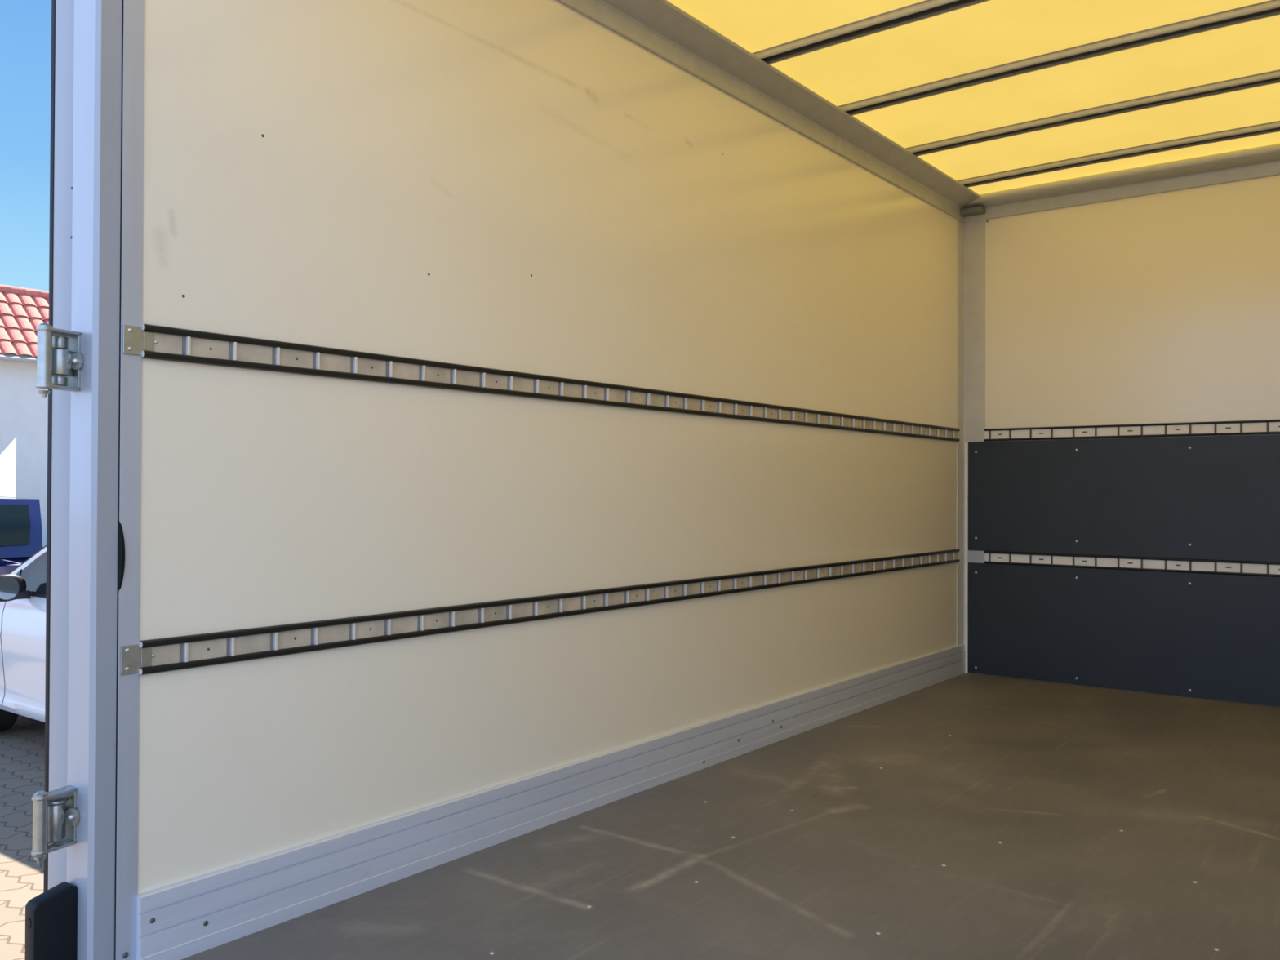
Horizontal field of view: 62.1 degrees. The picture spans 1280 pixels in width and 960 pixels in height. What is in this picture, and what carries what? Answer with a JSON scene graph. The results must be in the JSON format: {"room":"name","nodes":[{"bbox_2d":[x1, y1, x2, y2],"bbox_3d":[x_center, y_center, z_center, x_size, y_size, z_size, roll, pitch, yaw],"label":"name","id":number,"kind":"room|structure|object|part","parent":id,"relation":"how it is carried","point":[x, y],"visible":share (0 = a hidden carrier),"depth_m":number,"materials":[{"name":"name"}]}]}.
{"room":"cargo space","nodes":[
{"label":"cargo space","id":0,"kind":"room"},
{"bbox_2d":[137,0,957,893],"bbox_3d":[0.340,-0.226,3.827,0.032,2.514,4.447,0,-1,38],"label":"wall","id":1,"kind":"structure","parent":0,"point":[525,186],"depth_m":2.85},
{"bbox_2d":[66,0,122,959],"bbox_3d":[-1.060,-0.176,2.066,0.100,2.970,0.048,0,-1,38],"label":"column","id":2,"kind":"structure","parent":1,"relation":"attached to","point":[97,45],"depth_m":2.04,"materials":[{"name":"silver metal"}]},
{"bbox_2d":[24,881,77,959],"bbox_3d":[-1.116,0.991,2.014,0.040,0.435,0.081,0,-1,38],"label":"buffer","id":3,"kind":"object","parent":2,"relation":"attached to","point":[51,916],"visible":1,"depth_m":2.00,"materials":[{"name":"black rubber"}]},
{"bbox_2d":[31,0,84,892],"bbox_3d":[-0.849,-0.261,2.507,0.226,2.550,1.166,0,-1,38],"label":"door","id":4,"kind":"structure","parent":2,"relation":"attached to","point":[62,11],"depth_m":2.16,"materials":[{"name":"grey metal"}]},
{"bbox_3d":[-1.109,0.695,2.014,0.032,0.006,0.088,0,-1,22],"label":"bracket plate","id":5,"kind":"part","parent":4,"relation":"part of","materials":[{"name":"metal"}]},
{"bbox_3d":[-1.108,0.594,2.015,0.032,0.006,0.088,0,-1,22],"label":"bracket plate","id":6,"kind":"part","parent":4,"relation":"part of","materials":[{"name":"metal"}]},
{"bbox_3d":[-1.112,0.649,2.015,0.048,0.132,0.084,0,-1,38],"label":"door hinge","id":7,"kind":"part","parent":4,"relation":"part of","materials":[{"name":"silver metal"}]},
{"bbox_3d":[-1.105,-0.175,2.022,0.032,0.006,0.088,0,-1,22],"label":"bracket plate","id":8,"kind":"part","parent":4,"relation":"part of","materials":[{"name":"metal"}]},
{"bbox_3d":[-1.105,-0.282,2.023,0.032,0.006,0.088,0,-1,22],"label":"bracket plate","id":9,"kind":"part","parent":4,"relation":"part of","materials":[{"name":"metal"}]},
{"bbox_3d":[-1.108,-0.224,2.023,0.048,0.138,0.084,0,-1,38],"label":"door hinge","id":10,"kind":"part","parent":4,"relation":"part of","materials":[{"name":"silver metal"}]},
{"bbox_2d":[114,0,124,959],"bbox_3d":[-1.004,-0.205,2.060,0.021,2.390,0.011,0,-1,38],"label":"seal","id":11,"kind":"object","parent":1,"relation":"attached to","point":[121,544],"visible":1,"depth_m":2.05,"materials":[{"name":"rubber"}]},
{"bbox_2d":[115,0,145,959],"bbox_3d":[-0.998,-0.195,2.077,0.026,2.410,0.042,0,-1,38],"label":"trim","id":12,"kind":"structure","parent":1,"relation":"attached to","point":[133,80],"depth_m":2.07,"materials":[{"name":"metal"}]},
{"bbox_2d":[120,549,959,675],"bbox_3d":[0.320,0.368,3.764,0.014,0.066,4.328,0,-1,38],"label":"rail","id":13,"kind":"object","parent":1,"relation":"attached to","point":[195,651],"visible":1,"depth_m":2.72,"materials":[{"name":"metal"}]},
{"bbox_3d":[-0.983,0.349,2.075,0.004,0.056,0.060,0,-1,38],"label":"plate","id":14,"kind":"part","parent":13,"relation":"part of","materials":[{"name":"metal"}]},
{"bbox_2d":[122,324,959,441],"bbox_3d":[0.323,-0.253,3.769,0.014,0.066,4.328,0,-1,38],"label":"rail","id":15,"kind":"object","parent":1,"relation":"attached to","point":[146,340],"visible":1,"depth_m":2.72,"materials":[{"name":"metal"}]},
{"bbox_3d":[-0.981,-0.272,2.080,0.004,0.056,0.060,0,-1,38],"label":"plate","id":16,"kind":"part","parent":15,"relation":"part of","materials":[{"name":"metal"}]},
{"bbox_2d":[136,644,965,959],"bbox_3d":[0.359,0.906,3.805,0.023,0.149,4.376,0,-1,38],"label":"baseboard","id":17,"kind":"structure","parent":1,"relation":"attached to","point":[188,917],"depth_m":2.74,"materials":[{"name":"metal"}]},
{"bbox_2d":[555,0,980,222],"bbox_3d":[0.384,-1.429,3.788,0.154,0.124,4.417,0,-1,38],"label":"trim","id":18,"kind":"structure","parent":1,"relation":"attached to","point":[660,27],"depth_m":3.88,"materials":[{"name":"metal"}]},
{"bbox_2d":[181,672,1279,959],"bbox_3d":[1.195,1.002,3.107,2.200,0.052,4.461,0,-1,38],"label":"floor","id":19,"kind":"structure","parent":0,"point":[966,815],"depth_m":2.74,"materials":[{"name":"brown wood"}]},
{"bbox_2d":[666,0,1279,194],"bbox_3d":[1.206,-1.495,3.130,2.260,0.023,4.455,0,-1,38],"label":"ceiling","id":20,"kind":"structure","parent":0,"point":[992,33],"depth_m":3.88,"materials":[{"name":"yellow"}]},
{"bbox_2d":[752,0,990,64],"bbox_3d":[1.214,-1.488,3.141,2.030,0.033,0.086,0,-1,38],"label":"bow","id":21,"kind":"object","parent":20,"relation":"attached to","point":[925,9],"visible":0.93,"depth_m":3.50,"materials":[{"name":"silver metal"}]},
{"bbox_2d":[837,0,1279,115],"bbox_3d":[1.607,-1.482,3.652,2.030,0.033,0.086,0,-1,38],"label":"bow","id":22,"kind":"object","parent":20,"relation":"attached to","point":[1269,8],"visible":0.97,"depth_m":3.71,"materials":[{"name":"silver metal"}]},
{"bbox_2d":[904,69,1279,155],"bbox_3d":[2.004,-1.476,4.167,2.030,0.033,0.086,0,-1,38],"label":"bow","id":23,"kind":"object","parent":20,"relation":"attached to","point":[1272,77],"visible":0.97,"depth_m":4.26,"materials":[{"name":"silver metal"}]},
{"bbox_2d":[956,120,1279,187],"bbox_3d":[2.382,-1.470,4.658,2.030,0.033,0.086,0,-1,38],"label":"bow","id":24,"kind":"object","parent":20,"relation":"attached to","point":[1273,126],"visible":0.98,"depth_m":4.79,"materials":[{"name":"silver metal"}]},
{"bbox_2d":[985,174,1279,706],"bbox_3d":[2.569,-0.208,4.897,2.200,2.514,0.030,0,-1,38],"label":"wall","id":25,"kind":"structure","parent":0,"point":[1161,308],"depth_m":5.04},
{"bbox_2d":[964,442,968,672],"bbox_3d":[1.697,0.403,5.531,0.018,1.197,0.009,0,-1,38],"label":"trim","id":26,"kind":"structure","parent":25,"relation":"attached to","point":[966,455],"depth_m":5.53,"materials":[{"name":"metal"}]},
{"bbox_2d":[956,219,988,674],"bbox_3d":[1.722,-0.182,5.476,0.151,2.367,0.086,0,-1,38],"label":"trim","id":27,"kind":"structure","parent":25,"relation":"attached to","point":[971,359],"depth_m":5.52,"materials":[{"name":"silver metal"}]},
{"bbox_2d":[960,205,985,217],"bbox_3d":[1.713,-1.385,5.488,0.116,0.028,0.069,0,-1,38],"label":"connector","id":28,"kind":"object","parent":25,"relation":"attached to","point":[975,211],"visible":1,"depth_m":5.47,"materials":[{"name":"grey plastic"}]},
{"bbox_2d":[963,143,1279,222],"bbox_3d":[2.537,-1.408,4.859,2.200,0.121,0.093,0,-1,38],"label":"trim","id":29,"kind":"structure","parent":25,"relation":"attached to","point":[1260,162],"depth_m":5.02,"materials":[{"name":"metal"}]},
{"bbox_2d":[968,562,1279,706],"bbox_3d":[2.550,0.711,4.869,2.138,0.570,0.010,0,-1,38],"label":"panel","id":30,"kind":"object","parent":25,"relation":"attached to","point":[1197,635],"visible":1,"depth_m":5.04,"materials":[{"name":"metal"}]},
{"bbox_2d":[968,550,1279,577],"bbox_3d":[2.518,0.394,4.899,2.052,0.063,0.018,0,-1,38],"label":"rail","id":31,"kind":"object","parent":25,"relation":"attached to","point":[1118,562],"visible":1,"depth_m":5.04,"materials":[{"name":"metal"}]},
{"bbox_3d":[1.739,0.397,5.498,0.087,0.063,0.009,0,-1,38],"label":"plate","id":32,"kind":"part","parent":31,"relation":"part of","materials":[{"name":"metal"}]},
{"bbox_2d":[968,434,1279,562],"bbox_3d":[2.553,0.082,4.875,2.138,0.562,0.010,0,-1,38],"label":"panel","id":33,"kind":"object","parent":25,"relation":"attached to","point":[1206,497],"visible":1,"depth_m":5.04,"materials":[{"name":"metal"}]},
{"bbox_2d":[984,419,1279,441],"bbox_3d":[2.554,-0.234,4.878,1.966,0.063,0.018,0,-1,38],"label":"rail","id":34,"kind":"object","parent":25,"relation":"attached to","point":[1266,426],"visible":1,"depth_m":5.03,"materials":[{"name":"metal"}]},
{"label":"outside","id":35,"kind":"structure","parent":0,"visible":0},
{"bbox_2d":[0,546,44,959],"bbox_3d":[-3.458,1.819,15.258,100.000,0.100,100.000,0,-1,38],"label":"yard","id":36,"kind":"structure","parent":35,"point":[22,745],"depth_m":5.15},
{"bbox_2d":[0,496,42,574],"bbox_3d":[-7.426,0.908,10.057,4.120,1.585,2.220,0,-1,38],"label":"parked car","id":37,"kind":"object","parent":36,"relation":"on","point":[20,521],"visible":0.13,"depth_m":9.36,"materials":[{"name":"blue paint"}]},
{"bbox_2d":[0,545,46,730],"bbox_3d":[-2.888,0.936,6.968,4.260,1.510,2.180,0,-1,38],"label":"parked car","id":38,"kind":"object","parent":36,"relation":"on","point":[23,591],"visible":0.1,"depth_m":6.61,"materials":[{"name":"white paint"}]},
{"bbox_2d":[0,577,19,599],"bbox_3d":[-3.880,0.663,6.517,0.008,0.140,0.140,0,-1,38],"label":"mirror glass","id":39,"kind":"object","parent":38,"relation":"attached to","point":[9,586],"depth_m":6.53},
{"bbox_2d":[0,573,26,601],"bbox_3d":[-3.925,0.663,6.552,0.115,0.170,0.250,0,-1,38],"label":"mirror","id":40,"kind":"object","parent":38,"relation":"attached to","point":[12,587],"depth_m":6.54,"materials":[{"name":"black plastic"}]},
{"bbox_3d":[-3.846,0.714,6.617,0.050,0.050,0.090,0,-1,38],"label":"mirror arm","id":41,"kind":"part","parent":38,"relation":"part of","materials":[{"name":"black plastic"}]},
{"bbox_3d":[-3.392,0.478,7.362,1.218,0.520,1.628,0,-1,38],"label":"windscreen frame","id":42,"kind":"part","parent":38,"relation":"part of","materials":[{"name":"white paint"}]},
{"bbox_2d":[0,284,48,546],"bbox_3d":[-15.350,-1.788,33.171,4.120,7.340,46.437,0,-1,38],"label":"house","id":43,"kind":"structure","parent":36,"relation":"on","point":[24,411],"depth_m":29.03,"materials":[{"name":"white paint"}]},
{"bbox_2d":[0,437,16,498],"bbox_3d":[-15.703,0.357,26.128,0.688,2.920,1.941,0,-1,6],"label":"awning","id":44,"kind":"object","parent":43,"relation":"attached to","point":[7,458],"visible":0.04,"depth_m":26.45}
]}

